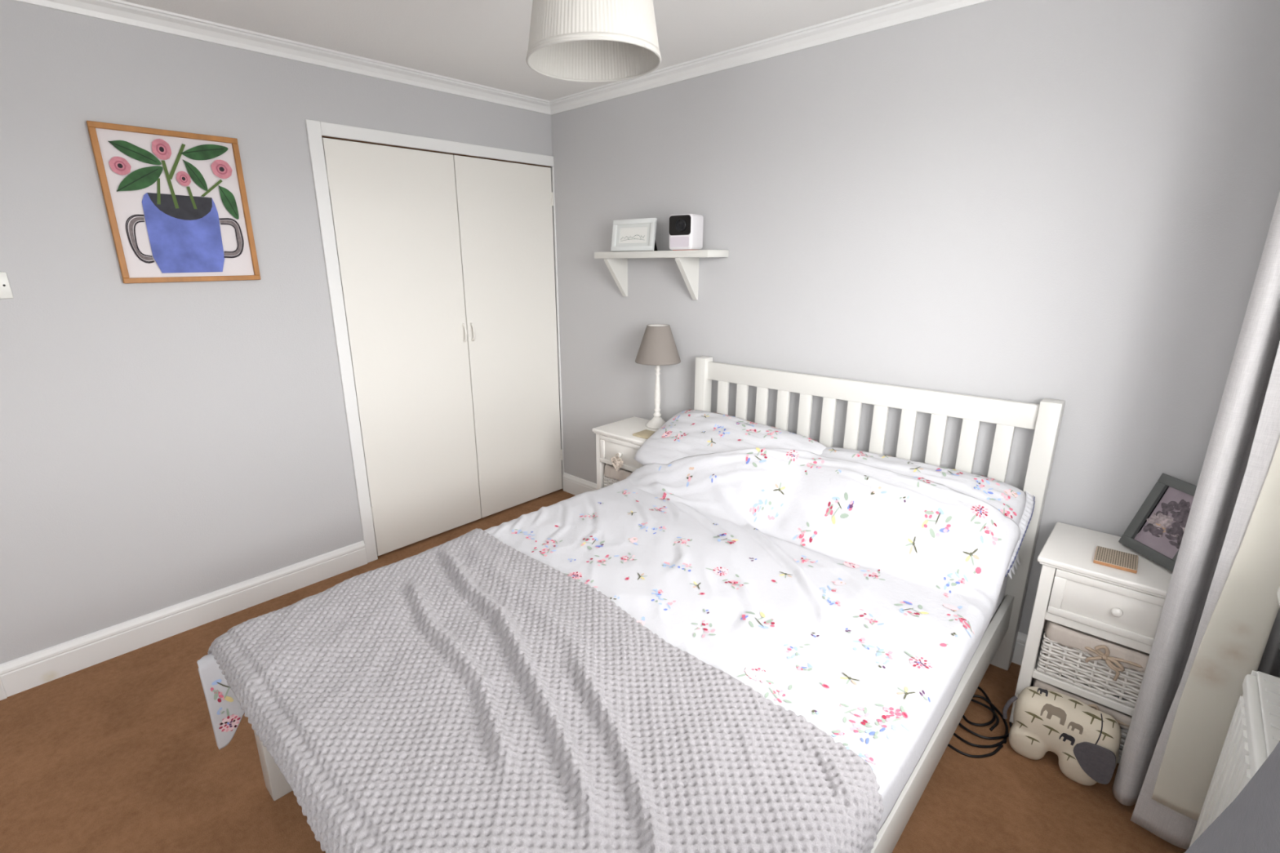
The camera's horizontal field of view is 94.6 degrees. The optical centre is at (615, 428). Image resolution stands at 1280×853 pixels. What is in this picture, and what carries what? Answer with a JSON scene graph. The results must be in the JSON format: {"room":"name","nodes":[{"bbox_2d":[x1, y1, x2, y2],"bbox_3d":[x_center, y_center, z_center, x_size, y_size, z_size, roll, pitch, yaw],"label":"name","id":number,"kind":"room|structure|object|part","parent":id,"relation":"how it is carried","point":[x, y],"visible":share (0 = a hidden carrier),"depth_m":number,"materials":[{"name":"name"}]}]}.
{"room":"bedroom","nodes":[
{"label":"bedroom","id":0,"kind":"room"},
{"bbox_2d":[0,0,552,664],"bbox_3d":[-1.634,-0.377,2.558,0.150,2.380,3.520,14,22,42],"label":"wall","id":1,"kind":"structure","parent":0,"point":[163,445],"depth_m":2.31,"materials":[{"name":"grey paint"}]},
{"bbox_2d":[0,676,7,700],"bbox_3d":[-2.461,0.035,1.638,0.028,2.110,0.663,14,22,42],"label":"door","id":2,"kind":"structure","parent":1,"relation":"in","point":[3,695],"depth_m":2.13,"materials":[{"name":"white wood"}]},
{"bbox_2d":[0,271,13,298],"bbox_3d":[-2.057,-0.470,1.947,0.015,0.086,0.086,14,22,42],"label":"light switch","id":3,"kind":"object","parent":1,"relation":"attached to","point":[6,292],"visible":1,"depth_m":1.97,"materials":[{"name":"white plastic"}]},
{"bbox_2d":[85,120,261,283],"bbox_3d":[-1.663,-0.844,2.265,0.022,0.544,0.455,14,22,42],"label":"framed print","id":4,"kind":"object","parent":1,"relation":"attached to","point":[176,203],"visible":1,"depth_m":2.25,"materials":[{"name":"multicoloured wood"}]},
{"bbox_2d":[0,540,367,697],"bbox_3d":[-1.765,0.782,2.609,0.018,0.127,1.339,14,22,42],"label":"baseboard","id":5,"kind":"structure","parent":1,"relation":"attached to","point":[23,673],"depth_m":2.48,"materials":[{"name":"white wood"}]},
{"bbox_2d":[14,0,551,114],"bbox_3d":[-1.528,-1.488,2.211,0.056,0.055,3.400,14,22,42],"label":"trim","id":6,"kind":"structure","parent":1,"relation":"attached to","point":[116,11],"depth_m":2.38,"materials":[{"name":"white"}]},
{"bbox_2d":[305,119,564,563],"bbox_3d":[-0.848,-0.450,3.295,0.089,2.103,1.382,14,22,42],"label":"wardrobe","id":7,"kind":"object","parent":1,"relation":"attached to","point":[441,276],"visible":1,"depth_m":3.17,"materials":[{"name":"white wood"}]},
{"bbox_3d":[-1.055,-0.364,3.089,0.022,2.029,0.648,14,22,42],"label":"door","id":8,"kind":"part","parent":7,"relation":"part of","materials":[{"name":"white wood"}]},
{"bbox_3d":[-0.830,-0.525,3.253,0.033,0.103,0.014,14,22,42],"label":"handle","id":9,"kind":"part","parent":7,"relation":"part of","materials":[{"name":"white metal"}]},
{"bbox_3d":[-0.794,-0.536,3.289,0.033,0.103,0.014,14,22,42],"label":"handle","id":10,"kind":"part","parent":7,"relation":"part of","materials":[{"name":"white metal"}]},
{"bbox_3d":[-0.604,-0.497,3.542,0.022,2.029,0.650,14,22,42],"label":"door","id":11,"kind":"part","parent":7,"relation":"part of","materials":[{"name":"white wood"}]},
{"bbox_2d":[121,0,900,100],"bbox_3d":[-0.373,-1.269,1.127,3.550,0.100,3.640,14,22,42],"label":"ceiling","id":12,"kind":"structure","parent":0,"point":[485,42],"depth_m":2.25,"materials":[{"name":"white paint"}]},
{"bbox_2d":[525,0,661,82],"bbox_3d":[-0.051,-1.036,1.279,0.305,0.435,0.305,14,22,42],"label":"pendant lamp","id":13,"kind":"object","parent":12,"relation":"hanging from","point":[582,41],"visible":1,"depth_m":1.26,"materials":[{"name":"white"}]},
{"bbox_3d":[-0.049,-0.834,1.337,0.305,0.014,0.305,14,22,42],"label":"shade trim","id":14,"kind":"part","parent":13,"relation":"part of","materials":[{"name":"white"}]},
{"bbox_2d":[0,488,1186,852],"bbox_3d":[-0.352,1.106,1.807,3.550,0.080,3.640,14,22,42],"label":"floor","id":15,"kind":"structure","parent":0,"point":[121,753],"depth_m":1.79,"materials":[{"name":"brown carpet"}]},
{"bbox_2d":[592,416,657,489],"bbox_3d":[0.136,0.319,3.205,0.405,0.655,0.353,14,22,42],"label":"bedside table","id":16,"kind":"object","parent":15,"relation":"on","point":[617,437],"visible":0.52,"depth_m":3.10,"materials":[{"name":"white wood"}]},
{"bbox_3d":[-0.081,0.328,3.230,0.034,0.630,0.030,14,22,42],"label":"leg","id":17,"kind":"part","parent":16,"relation":"part of","materials":[{"name":"white wood"}]},
{"bbox_2d":[610,453,623,471],"bbox_3d":[0.007,0.176,3.026,0.084,0.096,0.019,14,22,42],"label":"heart","id":18,"kind":"object","parent":16,"relation":"hanging from","point":[617,463],"visible":1,"depth_m":3.02,"materials":[{"name":"beige"}]},
{"bbox_2d":[603,463,632,487],"bbox_3d":[0.136,0.292,3.199,0.318,0.216,0.306,14,22,42],"label":"wicker basket","id":19,"kind":"object","parent":16,"relation":"on","point":[611,476],"visible":0.17,"depth_m":3.12,"materials":[{"name":"beige"}]},
{"bbox_3d":[0.022,0.137,3.032,0.027,0.027,0.030,14,22,42],"label":"knob","id":20,"kind":"part","parent":16,"relation":"part of","materials":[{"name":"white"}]},
{"bbox_3d":[0.129,0.105,3.139,0.304,0.150,0.296,14,22,42],"label":"drawer","id":21,"kind":"part","parent":16,"relation":"part of","materials":[{"name":"white wood"}]},
{"bbox_2d":[632,429,654,439],"bbox_3d":[0.159,0.030,3.004,0.104,0.010,0.111,14,22,42],"label":"coaster","id":22,"kind":"object","parent":16,"relation":"on","point":[646,433],"visible":0.71,"depth_m":2.99,"materials":[{"name":"beige"}]},
{"bbox_2d":[635,324,680,429],"bbox_3d":[0.221,-0.270,3.094,0.237,0.536,0.237,14,22,42],"label":"table lamp","id":23,"kind":"object","parent":16,"relation":"on","point":[657,348],"visible":0.97,"depth_m":2.98,"materials":[{"name":"grey fabric"}]},
{"bbox_3d":[0.221,-0.226,3.106,0.042,0.346,0.042,14,22,42],"label":"stem","id":24,"kind":"part","parent":23,"relation":"part of","materials":[{"name":"white wood"}]},
{"bbox_3d":[0.219,-0.437,3.046,0.237,0.188,0.237,14,22,42],"label":"lamp shade","id":25,"kind":"part","parent":23,"relation":"part of","materials":[{"name":"grey fabric"}]},
{"bbox_2d":[253,355,1065,852],"bbox_3d":[0.236,0.493,1.888,1.501,1.044,2.176,14,22,42],"label":"frame","id":26,"kind":"object","parent":15,"relation":"on","point":[996,647],"visible":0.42,"depth_m":2.19,"materials":[{"name":"white paint"}]},
{"bbox_3d":[-1.005,0.921,1.728,0.075,0.330,0.065,14,22,42],"label":"leg","id":27,"kind":"part","parent":26,"relation":"part of","materials":[{"name":"white paint"}]},
{"bbox_3d":[0.448,0.145,3.095,0.061,1.044,0.066,14,22,42],"label":"post","id":28,"kind":"part","parent":26,"relation":"part of","materials":[{"name":"white paint"}]},
{"bbox_3d":[0.964,-0.164,2.495,1.376,0.087,0.026,14,22,42],"label":"rail","id":29,"kind":"part","parent":26,"relation":"part of","materials":[{"name":"white paint"}]},
{"bbox_3d":[0.754,0.894,1.491,0.025,0.142,2.049,14,22,42],"label":"rail","id":30,"kind":"part","parent":26,"relation":"part of","materials":[{"name":"white paint"}]},
{"bbox_2d":[991,573,1008,618],"bbox_3d":[0.224,0.638,1.925,1.410,0.179,2.060,14,22,42],"label":"mattress","id":31,"kind":"object","parent":26,"relation":"on","point":[1001,597],"visible":0.1,"depth_m":2.11,"materials":[{"name":"white fabric"}]},
{"bbox_2d":[196,447,1020,848],"bbox_3d":[0.087,0.570,1.840,1.587,0.584,2.038,14,22,42],"label":"duvet","id":32,"kind":"object","parent":31,"relation":"on","point":[857,599],"visible":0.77,"depth_m":1.89,"materials":[{"name":"white fabric"}]},
{"bbox_2d":[210,679,240,732],"bbox_3d":[-1.105,0.782,1.701,0.012,0.191,0.090,14,22,42],"label":"print","id":33,"kind":"object","parent":32,"relation":"attached to","point":[225,709],"depth_m":1.68,"materials":[{"name":"multicoloured"}]},
{"bbox_2d":[207,528,883,852],"bbox_3d":[-0.291,0.763,1.478,1.622,0.390,0.900,14,22,42],"label":"blanket","id":34,"kind":"object","parent":32,"relation":"on","point":[366,717],"visible":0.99,"depth_m":1.28,"materials":[{"name":"grey fabric"}]},
{"bbox_2d":[511,447,1001,770],"bbox_3d":[0.410,0.348,2.024,1.437,0.263,1.186,14,22,42],"label":"print","id":35,"kind":"object","parent":32,"relation":"attached to","point":[849,596],"depth_m":1.91,"materials":[{"name":"multicoloured"}]},
{"bbox_2d":[1007,553,1020,578],"bbox_3d":[1.028,0.407,2.180,0.735,0.106,0.453,14,22,42],"label":"pillow","id":36,"kind":"object","parent":31,"relation":"on","point":[1017,558],"visible":0.1,"depth_m":2.05,"materials":[{"name":"white fabric"}]},
{"bbox_2d":[819,447,1035,577],"bbox_3d":[1.044,0.273,2.204,0.822,0.239,0.424,14,22,42],"label":"pillow","id":37,"kind":"object","parent":36,"relation":"on","point":[1011,501],"visible":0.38,"depth_m":2.10,"materials":[{"name":"white fabric"}]},
{"bbox_2d":[828,448,1020,518],"bbox_3d":[1.167,0.187,2.254,0.197,0.105,0.705,-12,20,-35],"label":"print","id":38,"kind":"object","parent":37,"relation":"attached to","point":[1005,497],"depth_m":2.13,"materials":[{"name":"multicoloured"}]},
{"bbox_3d":[0.503,0.271,2.663,0.692,0.104,0.453,14,22,42],"label":"pillow","id":39,"kind":"object","parent":31,"relation":"on","visible":0},
{"bbox_2d":[633,409,826,465],"bbox_3d":[0.499,0.111,2.684,0.834,0.261,0.432,14,22,42],"label":"pillow","id":40,"kind":"object","parent":39,"relation":"on","point":[688,433],"visible":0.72,"depth_m":2.70,"materials":[{"name":"white fabric"}]},
{"bbox_2d":[661,409,815,446],"bbox_3d":[0.532,0.022,2.706,0.720,0.103,0.306,14,22,42],"label":"print","id":41,"kind":"object","parent":40,"relation":"attached to","point":[688,428],"depth_m":2.70,"materials":[{"name":"multicoloured"}]},
{"bbox_3d":[1.485,0.409,2.142,0.062,1.044,0.066,14,22,42],"label":"post","id":42,"kind":"part","parent":26,"relation":"part of","materials":[{"name":"white paint"}]},
{"bbox_2d":[947,686,1012,758],"bbox_3d":[1.200,0.977,2.019,0.344,0.025,0.296,-7,17,-23],"label":"power cable","id":43,"kind":"object","parent":15,"relation":"on","point":[993,708],"visible":0.62,"depth_m":1.94,"materials":[{"name":"black plastic"}]},
{"bbox_2d":[1002,686,1121,786],"bbox_3d":[1.359,0.935,1.813,0.288,0.221,0.169,14,22,42],"label":"elephant","id":44,"kind":"object","parent":15,"relation":"on","point":[1086,740],"visible":1,"depth_m":1.76},
{"bbox_2d":[1008,522,1172,763],"bbox_3d":[1.575,0.700,1.889,0.417,0.622,0.359,14,22,42],"label":"bedside table","id":45,"kind":"object","parent":15,"relation":"on","point":[1120,606],"visible":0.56,"depth_m":1.79,"materials":[{"name":"white wood"}]},
{"bbox_3d":[1.352,0.708,1.916,0.034,0.596,0.030,14,22,42],"label":"leg","id":46,"kind":"part","parent":45,"relation":"part of","materials":[{"name":"white wood"}]},
{"bbox_2d":[1031,679,1122,763],"bbox_3d":[1.581,0.969,1.970,0.353,0.020,0.310,14,22,42],"label":"shelf","id":47,"kind":"object","parent":45,"relation":"attached to","point":[1032,683],"depth_m":1.81,"materials":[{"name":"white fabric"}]},
{"bbox_2d":[1032,677,1132,756],"bbox_3d":[1.571,0.887,1.936,0.334,0.151,0.324,14,22,42],"label":"wicker basket","id":48,"kind":"object","parent":45,"relation":"on","point":[1124,720],"visible":0.09,"depth_m":1.81,"materials":[{"name":"beige"}]},
{"bbox_2d":[1031,631,1134,715],"bbox_3d":[1.579,0.798,1.921,0.353,0.025,0.310,14,22,42],"label":"shelf","id":49,"kind":"object","parent":45,"relation":"attached to","point":[1097,698],"depth_m":1.84,"materials":[{"name":"white wicker"}]},
{"bbox_2d":[1036,619,1149,707],"bbox_3d":[1.569,0.701,1.883,0.334,0.179,0.324,14,22,42],"label":"wicker basket","id":50,"kind":"object","parent":45,"relation":"on","point":[1111,668],"visible":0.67,"depth_m":1.80,"materials":[{"name":"beige wicker"}]},
{"bbox_2d":[1044,610,1151,653],"bbox_3d":[1.577,0.588,1.861,0.353,0.028,0.310,14,22,42],"label":"shelf","id":51,"kind":"object","parent":45,"relation":"attached to","point":[1140,644],"depth_m":1.77,"materials":[{"name":"white wood"}]},
{"bbox_3d":[1.568,0.502,1.827,0.316,0.152,0.302,14,22,42],"label":"drawer","id":52,"kind":"part","parent":45,"relation":"part of","materials":[{"name":"white wood"}]},
{"bbox_2d":[1093,546,1137,573],"bbox_3d":[1.520,0.398,1.794,0.104,0.012,0.123,14,22,42],"label":"wooden brush","id":53,"kind":"object","parent":45,"relation":"on","point":[1106,557],"visible":1,"depth_m":1.78,"materials":[{"name":"brown wood"}]},
{"bbox_3d":[1.460,0.534,1.718,0.027,0.027,0.030,14,22,42],"label":"knob","id":54,"kind":"part","parent":45,"relation":"part of","materials":[{"name":"white ceramic"}]},
{"bbox_2d":[1118,473,1196,572],"bbox_3d":[1.683,0.283,1.771,0.134,0.244,0.200,-1,16,0],"label":"photo frame","id":55,"kind":"object","parent":45,"relation":"on","point":[1156,532],"visible":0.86,"depth_m":1.79,"materials":[{"name":"grey wood"}]},
{"bbox_2d":[1133,486,1194,559],"bbox_3d":[1.671,0.284,1.771,0.074,0.185,0.144,-1,16,0],"label":"picture","id":56,"kind":"object","parent":55,"relation":"attached to","point":[1160,522],"depth_m":1.79},
{"bbox_2d":[550,0,1279,635],"bbox_3d":[0.852,-0.437,2.690,3.550,2.380,0.120,14,22,42],"label":"wall","id":57,"kind":"structure","parent":0,"point":[1073,202],"depth_m":2.11,"materials":[{"name":"grey paint"}]},
{"bbox_2d":[594,249,728,299],"bbox_3d":[0.211,-0.781,3.015,0.740,0.238,0.171,14,22,42],"label":"wall shelf","id":58,"kind":"object","parent":57,"relation":"attached to","point":[688,266],"visible":1,"depth_m":2.92,"materials":[{"name":"white paint"}]},
{"bbox_2d":[610,217,657,251],"bbox_3d":[0.104,-0.994,3.049,0.268,0.164,0.084,12,20,37],"label":"photo frame","id":59,"kind":"object","parent":58,"relation":"on","point":[632,234],"visible":0.96,"depth_m":3.02,"materials":[{"name":"white wood"}]},
{"bbox_2d":[619,226,647,243],"bbox_3d":[0.094,-0.992,3.035,0.224,0.114,0.025,12,20,37],"label":"picture","id":60,"kind":"object","parent":59,"relation":"attached to","point":[627,234],"depth_m":3.03,"materials":[{"name":"white paper"}]},
{"bbox_2d":[669,213,703,250],"bbox_3d":[0.334,-0.932,2.811,0.127,0.162,0.135,10,19,33],"label":"projector","id":61,"kind":"object","parent":58,"relation":"on","point":[686,230],"visible":0.98,"depth_m":2.76,"materials":[{"name":"white plastic"}]},
{"bbox_2d":[670,236,688,247],"bbox_3d":[0.302,-0.877,2.777,0.098,0.046,0.004,10,19,33],"label":"speaker grille","id":62,"kind":"object","parent":61,"relation":"attached to","point":[675,242],"depth_m":2.78,"materials":[{"name":"grey"}]},
{"bbox_3d":[0.301,-0.948,2.756,0.112,0.088,0.005,10,19,33],"label":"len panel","id":63,"kind":"part","parent":61,"relation":"part of","materials":[{"name":"black"}]},
{"bbox_2d":[549,0,990,115],"bbox_3d":[0.763,-1.541,2.326,3.200,0.055,0.056,14,22,42],"label":"trim","id":64,"kind":"structure","parent":57,"relation":"attached to","point":[901,11],"depth_m":2.43,"materials":[{"name":"white"}]},
{"bbox_2d":[562,472,1027,665],"bbox_3d":[0.801,0.657,2.965,3.188,0.127,0.018,14,22,42],"label":"baseboard","id":65,"kind":"structure","parent":57,"relation":"attached to","point":[573,485],"depth_m":3.86,"materials":[{"name":"white wood"}]},
{"bbox_2d":[1257,607,1279,678],"bbox_3d":[0.850,0.231,0.354,0.200,2.380,3.400,14,22,42],"label":"wall","id":66,"kind":"structure","parent":0,"point":[1269,664],"depth_m":1.54,"materials":[{"name":"grey paint"}]},
{"bbox_2d":[1188,670,1279,848],"bbox_3d":[0.896,0.897,0.818,0.106,0.583,1.235,14,22,42],"label":"radiator","id":67,"kind":"object","parent":66,"relation":"attached to","point":[1253,734],"visible":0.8,"depth_m":1.11,"materials":[{"name":"white metal"}]},
{"bbox_3d":[0.866,0.911,0.850,0.026,0.540,1.232,14,22,42],"label":"panel","id":68,"kind":"part","parent":67,"relation":"part of","materials":[{"name":"white metal"}]},
{"bbox_3d":[1.314,0.763,1.250,0.064,0.556,0.003,14,22,42],"label":"panel","id":69,"kind":"part","parent":67,"relation":"part of","materials":[{"name":"white metal"}]},
{"bbox_3d":[0.866,0.640,0.770,0.024,0.035,1.232,14,22,42],"label":"rail","id":70,"kind":"part","parent":67,"relation":"part of","materials":[{"name":"white metal"}]},
{"bbox_2d":[1256,671,1279,757],"bbox_3d":[0.887,0.622,0.743,0.056,0.011,1.232,14,22,42],"label":"grille","id":71,"kind":"object","parent":67,"relation":"attached to","point":[1268,686],"depth_m":1.08,"materials":[{"name":"white metal"}]},
{"bbox_2d":[1277,586,1279,605],"bbox_3d":[0.691,0.553,0.412,0.188,0.032,2.070,14,22,42],"label":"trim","id":72,"kind":"structure","parent":66,"relation":"attached to","point":[1278,591],"depth_m":1.17,"materials":[{"name":"white"}]},
{"bbox_3d":[0.847,-0.850,0.290,0.117,0.044,2.494,14,22,42],"label":"pole","id":73,"kind":"object","parent":66,"relation":"attached to","visible":0},
{"bbox_2d":[1111,191,1279,849],"bbox_3d":[1.494,-0.010,1.345,0.183,2.227,0.234,14,22,42],"label":"curtain","id":74,"kind":"object","parent":73,"relation":"hanging from","point":[1221,606],"visible":0.88,"depth_m":1.41,"materials":[{"name":"grey fabric"}]},
{"bbox_2d":[1184,741,1279,852],"bbox_3d":[0.478,0.282,0.320,0.128,2.207,0.981,14,22,42],"label":"curtain","id":75,"kind":"object","parent":73,"relation":"hanging from","point":[1251,824],"visible":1,"depth_m":0.52,"materials":[{"name":"grey fabric"}]}
]}

